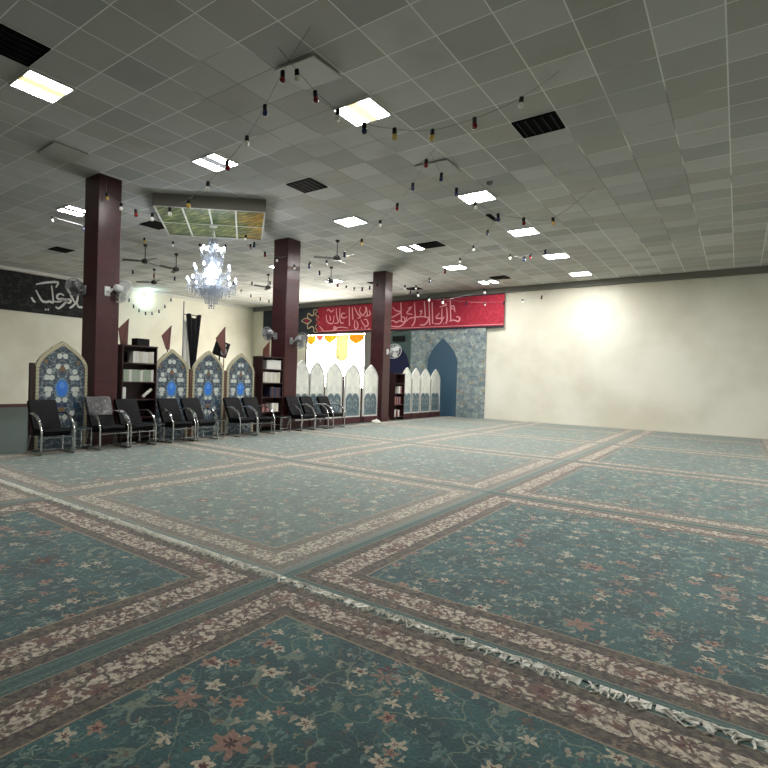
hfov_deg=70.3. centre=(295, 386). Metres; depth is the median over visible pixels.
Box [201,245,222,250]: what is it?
recessed light
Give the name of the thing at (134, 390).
bookcase
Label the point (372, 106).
diffuser
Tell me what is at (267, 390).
book
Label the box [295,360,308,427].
screen
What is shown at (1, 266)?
trim
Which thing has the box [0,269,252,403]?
wall
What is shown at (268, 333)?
wall fan
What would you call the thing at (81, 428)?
side table
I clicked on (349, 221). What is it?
diffuser
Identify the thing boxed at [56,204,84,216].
recessed light
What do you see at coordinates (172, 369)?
screen
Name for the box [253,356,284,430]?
bookcase
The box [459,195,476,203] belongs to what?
diffuser
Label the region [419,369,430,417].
screen
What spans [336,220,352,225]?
diffuser
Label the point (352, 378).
screen
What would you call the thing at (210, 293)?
crystal
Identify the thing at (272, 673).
carpet
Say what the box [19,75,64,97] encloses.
diffuser
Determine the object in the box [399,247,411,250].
diffuser
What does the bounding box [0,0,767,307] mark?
ceiling
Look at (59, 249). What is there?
grille
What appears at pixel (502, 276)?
ceiling vent
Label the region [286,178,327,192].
ceiling vent
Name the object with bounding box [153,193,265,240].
skylight
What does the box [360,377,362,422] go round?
wooden post
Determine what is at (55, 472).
carpet
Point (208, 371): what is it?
screen
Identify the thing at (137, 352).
book
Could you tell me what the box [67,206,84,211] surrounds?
diffuser
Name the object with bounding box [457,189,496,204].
recessed light
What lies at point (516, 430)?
carpet
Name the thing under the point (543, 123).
grille
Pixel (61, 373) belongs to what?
screen
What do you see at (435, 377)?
screen
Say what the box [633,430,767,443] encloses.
carpet
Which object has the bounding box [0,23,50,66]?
ceiling vent
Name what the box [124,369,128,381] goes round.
book
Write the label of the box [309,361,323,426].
screen
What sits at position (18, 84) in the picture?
diffuser
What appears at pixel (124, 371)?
book
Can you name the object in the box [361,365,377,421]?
screen
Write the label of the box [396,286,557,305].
string
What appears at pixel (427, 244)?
grille
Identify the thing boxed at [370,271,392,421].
column
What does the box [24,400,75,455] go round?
armchair
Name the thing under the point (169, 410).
armchair
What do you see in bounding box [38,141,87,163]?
tile
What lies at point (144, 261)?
ceiling fan
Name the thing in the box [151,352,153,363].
book
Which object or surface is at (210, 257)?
crystal
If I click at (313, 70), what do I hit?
tile
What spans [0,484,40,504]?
carpet
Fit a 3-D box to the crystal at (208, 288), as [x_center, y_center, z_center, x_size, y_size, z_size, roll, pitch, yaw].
[-1.938,-2.191,12.310,0.616,0.254,0.626,3,1,40]
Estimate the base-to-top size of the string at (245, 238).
0.434 m
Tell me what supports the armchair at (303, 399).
on the carpet at (398, 433)
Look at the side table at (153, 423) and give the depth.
10.72 m
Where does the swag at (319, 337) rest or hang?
hanging from the window
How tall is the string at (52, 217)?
0.500 m
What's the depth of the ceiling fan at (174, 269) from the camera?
16.42 m
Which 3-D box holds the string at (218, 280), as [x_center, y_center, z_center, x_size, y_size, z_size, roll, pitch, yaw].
[-1.312,-3.855,22.566,0.072,0.551,8.344,2,1,26]
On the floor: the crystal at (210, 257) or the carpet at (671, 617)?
the carpet at (671, 617)
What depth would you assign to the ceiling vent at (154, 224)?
13.32 m
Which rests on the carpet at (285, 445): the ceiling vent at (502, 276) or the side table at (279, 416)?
the side table at (279, 416)
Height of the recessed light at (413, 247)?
0.030 m
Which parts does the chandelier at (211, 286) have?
ceiling rod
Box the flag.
[181,301,201,368]
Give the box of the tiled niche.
[390,328,486,418]
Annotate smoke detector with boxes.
[486,181,492,185]
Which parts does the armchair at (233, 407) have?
frame, backrest, seat, frame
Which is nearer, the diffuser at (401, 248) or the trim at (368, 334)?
the diffuser at (401, 248)
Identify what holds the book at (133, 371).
on the bookcase at (134, 390)
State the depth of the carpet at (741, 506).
7.02 m
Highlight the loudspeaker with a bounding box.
[212,340,229,360]
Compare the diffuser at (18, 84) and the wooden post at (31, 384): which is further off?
the wooden post at (31, 384)
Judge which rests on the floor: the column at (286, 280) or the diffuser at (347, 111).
the column at (286, 280)
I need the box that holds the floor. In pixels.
[0,407,443,454]
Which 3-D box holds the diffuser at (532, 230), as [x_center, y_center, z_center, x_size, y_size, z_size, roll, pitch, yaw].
[5.639,-3.742,12.819,0.164,0.018,0.546,3,1,40]
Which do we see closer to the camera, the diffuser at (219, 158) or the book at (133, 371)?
the diffuser at (219, 158)
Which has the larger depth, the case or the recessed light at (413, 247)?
the recessed light at (413, 247)
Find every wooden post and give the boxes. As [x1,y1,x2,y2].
[27,363,34,449]
[187,369,192,436]
[223,370,226,433]
[253,372,255,430]
[341,376,343,423]
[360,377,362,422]
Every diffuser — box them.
[12,80,58,101]
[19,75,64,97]
[25,71,70,93]
[59,209,82,215]
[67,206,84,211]
[194,159,222,170]
[208,154,236,165]
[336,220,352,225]
[340,107,366,124]
[343,219,358,224]
[347,102,377,121]
[348,217,364,223]
[359,99,388,117]
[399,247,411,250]
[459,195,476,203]
[469,193,485,201]
[478,191,494,199]
[509,230,522,235]
[517,229,530,234]
[526,228,537,233]
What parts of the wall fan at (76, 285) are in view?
wall plate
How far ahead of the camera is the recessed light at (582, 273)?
17.51 m
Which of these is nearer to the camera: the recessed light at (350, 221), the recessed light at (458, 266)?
the recessed light at (350, 221)
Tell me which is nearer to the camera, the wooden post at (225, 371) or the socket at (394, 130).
the socket at (394, 130)
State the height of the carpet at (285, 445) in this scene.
0.012 m
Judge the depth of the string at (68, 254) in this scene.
18.14 m
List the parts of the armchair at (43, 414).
frame, backrest, seat, frame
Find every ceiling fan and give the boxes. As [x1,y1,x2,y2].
[122,244,156,265]
[136,269,166,285]
[159,253,193,272]
[253,274,271,290]
[314,240,354,263]
[314,267,341,284]
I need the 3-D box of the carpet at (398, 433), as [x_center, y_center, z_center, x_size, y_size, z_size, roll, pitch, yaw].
[2.440,1.211,14.727,3.349,0.012,4.024,3,1,40]
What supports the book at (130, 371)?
on the bookcase at (134, 390)
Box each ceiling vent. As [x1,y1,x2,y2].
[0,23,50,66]
[48,246,74,252]
[139,220,163,229]
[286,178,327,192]
[406,287,421,290]
[417,241,445,248]
[489,275,509,279]
[511,111,564,137]
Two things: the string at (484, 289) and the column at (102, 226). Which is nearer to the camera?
the column at (102, 226)
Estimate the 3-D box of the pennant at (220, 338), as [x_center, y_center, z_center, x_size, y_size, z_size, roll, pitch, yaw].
[-1.847,-0.181,13.114,0.240,2.590,0.420,3,1,40]
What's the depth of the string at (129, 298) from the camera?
23.97 m
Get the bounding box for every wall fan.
[65,278,85,295]
[104,280,132,302]
[262,327,276,340]
[289,333,307,348]
[386,344,401,358]
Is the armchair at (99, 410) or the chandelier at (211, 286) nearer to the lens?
the armchair at (99, 410)
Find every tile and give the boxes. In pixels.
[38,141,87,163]
[275,55,341,89]
[415,159,460,177]
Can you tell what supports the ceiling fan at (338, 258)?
hanging from the ceiling
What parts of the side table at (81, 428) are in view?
leg frame, leg frame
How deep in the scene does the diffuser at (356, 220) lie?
12.40 m
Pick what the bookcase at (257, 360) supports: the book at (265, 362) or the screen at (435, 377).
the book at (265, 362)
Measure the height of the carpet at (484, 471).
0.012 m
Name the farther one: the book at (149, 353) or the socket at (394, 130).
the book at (149, 353)
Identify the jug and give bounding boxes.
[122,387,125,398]
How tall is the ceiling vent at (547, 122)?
0.020 m
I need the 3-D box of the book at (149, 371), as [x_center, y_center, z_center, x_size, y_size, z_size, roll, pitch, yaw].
[-3.094,-0.227,11.111,0.200,0.237,0.061,3,1,40]
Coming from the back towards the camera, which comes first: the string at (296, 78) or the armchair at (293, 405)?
the armchair at (293, 405)
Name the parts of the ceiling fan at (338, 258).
blade, motor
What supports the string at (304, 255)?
hanging from the column at (382, 294)
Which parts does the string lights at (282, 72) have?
bulb, bulb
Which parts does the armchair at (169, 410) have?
frame, backrest, seat, frame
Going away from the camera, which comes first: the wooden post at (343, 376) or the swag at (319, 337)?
the wooden post at (343, 376)
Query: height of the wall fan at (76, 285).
0.354 m
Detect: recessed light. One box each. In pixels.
[9,67,74,103]
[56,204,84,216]
[191,152,239,171]
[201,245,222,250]
[333,95,391,126]
[333,216,367,226]
[396,244,424,251]
[442,264,467,269]
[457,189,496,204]
[478,280,499,283]
[507,226,539,236]
[542,252,569,259]
[568,271,591,276]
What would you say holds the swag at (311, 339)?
hanging from the window
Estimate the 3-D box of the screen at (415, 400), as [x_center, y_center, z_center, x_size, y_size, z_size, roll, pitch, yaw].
[4.526,0.231,20.377,0.150,1.900,0.620,3,1,40]
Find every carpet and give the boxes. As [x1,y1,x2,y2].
[0,441,286,498]
[0,460,486,581]
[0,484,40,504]
[0,498,274,688]
[0,578,767,767]
[111,492,767,752]
[167,430,403,459]
[290,442,565,491]
[294,423,468,441]
[379,418,513,431]
[405,432,605,459]
[433,416,533,424]
[475,425,630,443]
[490,461,767,536]
[521,422,640,433]
[566,444,767,482]
[608,434,767,457]
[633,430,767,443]
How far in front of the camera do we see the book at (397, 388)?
19.17 m
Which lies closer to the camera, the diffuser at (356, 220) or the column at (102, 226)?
the column at (102, 226)
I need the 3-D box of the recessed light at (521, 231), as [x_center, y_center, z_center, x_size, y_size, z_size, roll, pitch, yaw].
[5.498,-3.746,12.936,0.590,0.030,0.590,3,1,40]
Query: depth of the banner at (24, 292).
20.16 m
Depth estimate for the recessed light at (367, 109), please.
7.35 m
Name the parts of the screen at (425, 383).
panel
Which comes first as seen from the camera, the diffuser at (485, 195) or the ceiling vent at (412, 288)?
the diffuser at (485, 195)
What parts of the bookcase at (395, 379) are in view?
panel, panel, panel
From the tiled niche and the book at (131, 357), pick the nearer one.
the book at (131, 357)
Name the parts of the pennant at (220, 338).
pennant panel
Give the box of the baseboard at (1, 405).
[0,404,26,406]
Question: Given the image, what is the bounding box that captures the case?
[132,338,149,345]
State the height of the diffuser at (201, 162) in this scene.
0.018 m
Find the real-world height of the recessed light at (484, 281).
0.030 m
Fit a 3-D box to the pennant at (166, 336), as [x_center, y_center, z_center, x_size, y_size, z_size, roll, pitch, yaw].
[-2.882,-0.131,11.876,0.269,2.471,0.238,1,1,-21]
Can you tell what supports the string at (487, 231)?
hanging from the ceiling
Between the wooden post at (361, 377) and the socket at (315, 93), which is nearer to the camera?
the socket at (315, 93)
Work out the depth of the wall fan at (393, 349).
18.41 m
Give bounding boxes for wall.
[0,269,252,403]
[252,273,767,438]
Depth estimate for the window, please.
25.91 m
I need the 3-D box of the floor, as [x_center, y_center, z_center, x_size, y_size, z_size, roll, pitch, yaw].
[-0.798,1.293,10.501,26.900,0.200,27.600,3,1,40]
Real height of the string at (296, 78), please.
0.944 m
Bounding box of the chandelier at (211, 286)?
[185,224,236,308]
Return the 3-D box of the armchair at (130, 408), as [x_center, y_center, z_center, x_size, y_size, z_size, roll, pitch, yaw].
[-3.101,0.674,10.240,0.678,0.873,0.592,3,1,39]
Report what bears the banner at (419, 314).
hanging from the wall at (690, 356)
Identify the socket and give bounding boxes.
[280,70,284,76]
[313,90,317,96]
[392,127,396,134]
[472,117,476,123]
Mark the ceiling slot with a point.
(490, 216)
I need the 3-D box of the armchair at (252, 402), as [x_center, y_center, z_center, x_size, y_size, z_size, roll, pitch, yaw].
[-0.937,0.693,12.927,0.678,0.873,0.592,3,1,41]
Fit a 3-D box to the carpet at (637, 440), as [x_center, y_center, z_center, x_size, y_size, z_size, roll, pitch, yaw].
[10.175,1.467,13.581,3.349,0.012,4.024,3,1,40]
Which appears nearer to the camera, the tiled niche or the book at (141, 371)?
the book at (141, 371)
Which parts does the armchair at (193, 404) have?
frame, backrest, seat, frame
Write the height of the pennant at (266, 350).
2.353 m
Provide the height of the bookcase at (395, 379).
1.660 m
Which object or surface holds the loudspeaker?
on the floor
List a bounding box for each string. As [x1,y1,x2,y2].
[20,205,269,249]
[68,254,303,284]
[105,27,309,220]
[128,298,171,314]
[218,280,305,305]
[244,235,285,261]
[278,47,558,140]
[291,148,435,269]
[304,255,377,291]
[395,212,499,289]
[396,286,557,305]
[403,266,519,303]
[430,152,593,224]
[493,241,546,261]
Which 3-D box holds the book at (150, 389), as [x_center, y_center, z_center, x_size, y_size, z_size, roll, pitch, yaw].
[-3.079,0.125,11.069,0.240,0.206,0.064,1,1,-45]
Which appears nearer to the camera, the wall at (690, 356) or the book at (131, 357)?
the book at (131, 357)
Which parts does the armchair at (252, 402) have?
backrest, seat, frame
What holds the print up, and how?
on the skylight
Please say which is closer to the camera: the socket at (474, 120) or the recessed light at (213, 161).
the socket at (474, 120)
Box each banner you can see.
[0,269,82,317]
[263,293,504,335]
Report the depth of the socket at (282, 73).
5.97 m
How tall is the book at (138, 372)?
0.234 m
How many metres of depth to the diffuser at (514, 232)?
13.02 m
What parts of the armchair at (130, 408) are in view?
frame, backrest, seat, frame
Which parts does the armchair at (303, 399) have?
backrest, seat, frame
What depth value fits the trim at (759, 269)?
19.07 m
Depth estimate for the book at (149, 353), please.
11.03 m
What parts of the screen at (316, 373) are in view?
panel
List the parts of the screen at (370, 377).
panel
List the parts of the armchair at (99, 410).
frame, backrest, seat, frame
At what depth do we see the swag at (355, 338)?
24.86 m
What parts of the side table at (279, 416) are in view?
leg frame, leg frame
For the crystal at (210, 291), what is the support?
hanging from the chandelier at (211, 286)
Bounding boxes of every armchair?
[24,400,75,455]
[82,396,128,450]
[113,399,156,447]
[156,398,195,443]
[180,398,217,441]
[222,397,257,436]
[241,397,274,435]
[284,397,315,430]
[299,396,328,429]
[316,396,344,427]
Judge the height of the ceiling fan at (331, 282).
0.549 m
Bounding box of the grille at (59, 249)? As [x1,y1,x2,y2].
[50,247,71,252]
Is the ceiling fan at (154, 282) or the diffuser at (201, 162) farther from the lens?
the ceiling fan at (154, 282)
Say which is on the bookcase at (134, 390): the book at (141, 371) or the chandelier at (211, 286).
the book at (141, 371)
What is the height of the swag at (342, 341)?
1.300 m
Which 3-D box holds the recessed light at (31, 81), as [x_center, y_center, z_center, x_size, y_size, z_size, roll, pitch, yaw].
[-3.305,-3.910,6.976,0.590,0.030,0.590,3,1,40]
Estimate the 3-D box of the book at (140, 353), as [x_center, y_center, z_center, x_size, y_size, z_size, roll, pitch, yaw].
[-3.225,-0.605,10.931,0.200,0.231,0.067,3,1,40]
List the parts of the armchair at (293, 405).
frame, backrest, seat, frame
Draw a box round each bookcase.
[116,344,157,442]
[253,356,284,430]
[388,373,405,419]
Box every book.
[123,369,125,381]
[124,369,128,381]
[127,351,135,362]
[129,369,134,381]
[129,370,131,381]
[136,351,138,362]
[137,370,139,381]
[139,352,141,362]
[140,370,142,381]
[141,388,151,397]
[142,352,144,362]
[143,370,145,381]
[145,352,147,362]
[148,352,150,362]
[148,370,150,381]
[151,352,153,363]
[151,370,153,381]
[263,360,268,368]
[264,387,271,396]
[266,403,273,410]
[395,386,399,392]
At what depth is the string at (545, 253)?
13.78 m
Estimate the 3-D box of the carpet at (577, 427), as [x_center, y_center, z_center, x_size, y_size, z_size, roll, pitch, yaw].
[9.521,1.369,18.050,3.349,0.012,2.012,3,1,40]
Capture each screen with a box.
[33,341,87,449]
[156,349,188,439]
[191,351,223,436]
[225,353,253,433]
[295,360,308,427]
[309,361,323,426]
[324,362,342,424]
[343,364,360,423]
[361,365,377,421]
[403,367,411,418]
[411,368,419,417]
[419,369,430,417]
[430,369,439,416]
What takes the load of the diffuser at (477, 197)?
attached to the recessed light at (484, 195)
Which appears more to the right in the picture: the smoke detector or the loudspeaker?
the smoke detector
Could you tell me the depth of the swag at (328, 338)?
25.83 m
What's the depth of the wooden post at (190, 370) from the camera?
11.99 m
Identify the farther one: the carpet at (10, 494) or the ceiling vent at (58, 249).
the ceiling vent at (58, 249)
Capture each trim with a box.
[0,265,252,309]
[253,266,767,311]
[365,331,370,370]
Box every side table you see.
[62,426,92,450]
[139,422,164,442]
[203,418,225,437]
[271,415,291,431]
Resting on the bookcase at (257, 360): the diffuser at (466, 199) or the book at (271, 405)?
the book at (271, 405)
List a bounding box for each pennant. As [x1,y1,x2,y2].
[118,319,128,344]
[161,325,171,351]
[216,327,225,366]
[263,341,269,355]
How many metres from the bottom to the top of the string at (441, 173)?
0.933 m
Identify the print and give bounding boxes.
[155,206,263,238]
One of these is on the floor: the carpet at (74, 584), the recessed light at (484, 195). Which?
the carpet at (74, 584)
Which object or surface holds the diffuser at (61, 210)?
attached to the recessed light at (70, 209)
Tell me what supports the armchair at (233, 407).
on the carpet at (285, 445)
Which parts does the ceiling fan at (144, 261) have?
blade, motor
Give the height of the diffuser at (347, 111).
0.018 m
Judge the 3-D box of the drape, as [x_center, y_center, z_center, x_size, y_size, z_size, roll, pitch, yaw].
[4.434,-0.375,23.432,1.100,3.000,0.050,3,1,40]
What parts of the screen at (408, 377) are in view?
panel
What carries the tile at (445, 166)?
attached to the ceiling
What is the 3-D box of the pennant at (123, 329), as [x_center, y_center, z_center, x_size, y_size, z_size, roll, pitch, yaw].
[-3.553,-0.158,11.067,0.293,2.512,0.239,1,1,-24]
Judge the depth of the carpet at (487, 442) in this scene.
12.25 m
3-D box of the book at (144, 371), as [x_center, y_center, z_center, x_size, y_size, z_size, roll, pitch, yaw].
[-3.175,-0.233,11.011,0.200,0.247,0.061,3,1,40]
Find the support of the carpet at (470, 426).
on the floor
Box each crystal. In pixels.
[194,282,229,295]
[198,284,223,297]
[203,288,219,303]
[207,244,218,261]
[207,291,215,308]
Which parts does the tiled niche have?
tiled panel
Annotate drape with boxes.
[390,344,408,373]
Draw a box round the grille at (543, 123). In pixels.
[516,114,559,136]
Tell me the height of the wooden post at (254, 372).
1.520 m
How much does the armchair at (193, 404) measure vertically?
0.873 m
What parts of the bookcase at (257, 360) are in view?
panel, panel, shelf, panel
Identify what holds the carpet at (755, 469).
on the floor
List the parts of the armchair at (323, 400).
backrest, frame, seat, frame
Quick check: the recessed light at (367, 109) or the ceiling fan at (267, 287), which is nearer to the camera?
the recessed light at (367, 109)
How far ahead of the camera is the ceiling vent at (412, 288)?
21.38 m
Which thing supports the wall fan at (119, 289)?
attached to the column at (102, 226)
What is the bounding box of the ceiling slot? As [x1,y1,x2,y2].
[486,214,496,221]
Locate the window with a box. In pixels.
[305,332,365,381]
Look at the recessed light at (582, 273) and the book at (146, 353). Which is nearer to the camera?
the book at (146, 353)
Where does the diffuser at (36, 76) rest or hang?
attached to the recessed light at (31, 81)
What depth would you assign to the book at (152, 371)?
11.10 m
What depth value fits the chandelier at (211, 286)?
12.19 m
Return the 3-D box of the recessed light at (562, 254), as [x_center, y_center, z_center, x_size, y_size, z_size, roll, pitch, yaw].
[7.407,-3.729,15.250,0.590,0.030,0.590,3,1,40]
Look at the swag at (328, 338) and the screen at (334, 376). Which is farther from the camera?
the swag at (328, 338)
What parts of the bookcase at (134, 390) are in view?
panel, panel, shelf, shelf, shelf, shelf, panel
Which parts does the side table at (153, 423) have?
leg frame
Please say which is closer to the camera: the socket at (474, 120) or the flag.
the socket at (474, 120)
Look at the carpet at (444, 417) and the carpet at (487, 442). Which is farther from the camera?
the carpet at (444, 417)
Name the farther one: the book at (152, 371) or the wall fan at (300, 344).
the wall fan at (300, 344)
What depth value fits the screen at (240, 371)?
13.16 m
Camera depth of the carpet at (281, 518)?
5.66 m
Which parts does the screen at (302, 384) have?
panel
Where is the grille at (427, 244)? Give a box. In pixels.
[419,242,442,247]
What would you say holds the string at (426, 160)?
hanging from the ceiling
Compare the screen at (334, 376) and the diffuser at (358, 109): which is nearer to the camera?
the diffuser at (358, 109)
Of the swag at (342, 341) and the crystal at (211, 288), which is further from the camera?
the swag at (342, 341)
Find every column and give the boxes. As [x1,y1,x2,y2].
[81,173,121,445]
[271,238,300,429]
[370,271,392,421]
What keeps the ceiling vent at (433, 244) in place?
in the ceiling
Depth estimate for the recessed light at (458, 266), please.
17.13 m
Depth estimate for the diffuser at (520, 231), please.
12.96 m
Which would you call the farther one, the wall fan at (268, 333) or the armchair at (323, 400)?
the armchair at (323, 400)
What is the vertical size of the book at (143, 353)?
0.234 m
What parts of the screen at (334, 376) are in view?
panel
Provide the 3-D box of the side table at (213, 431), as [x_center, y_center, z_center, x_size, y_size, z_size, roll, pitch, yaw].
[-1.839,0.921,12.049,0.380,0.399,0.380,3,1,40]
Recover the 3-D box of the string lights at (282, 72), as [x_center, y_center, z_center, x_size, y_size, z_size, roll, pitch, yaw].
[-1.700,-3.233,7.896,0.154,1.303,5.806,1,1,-40]
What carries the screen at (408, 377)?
on the floor
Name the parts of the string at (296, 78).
bulb, bulb, bulb, bulb, bulb, bulb, bulb, bulb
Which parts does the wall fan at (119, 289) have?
wall plate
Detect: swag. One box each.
[307,336,315,345]
[316,335,323,340]
[324,335,335,342]
[335,334,348,361]
[349,334,363,343]

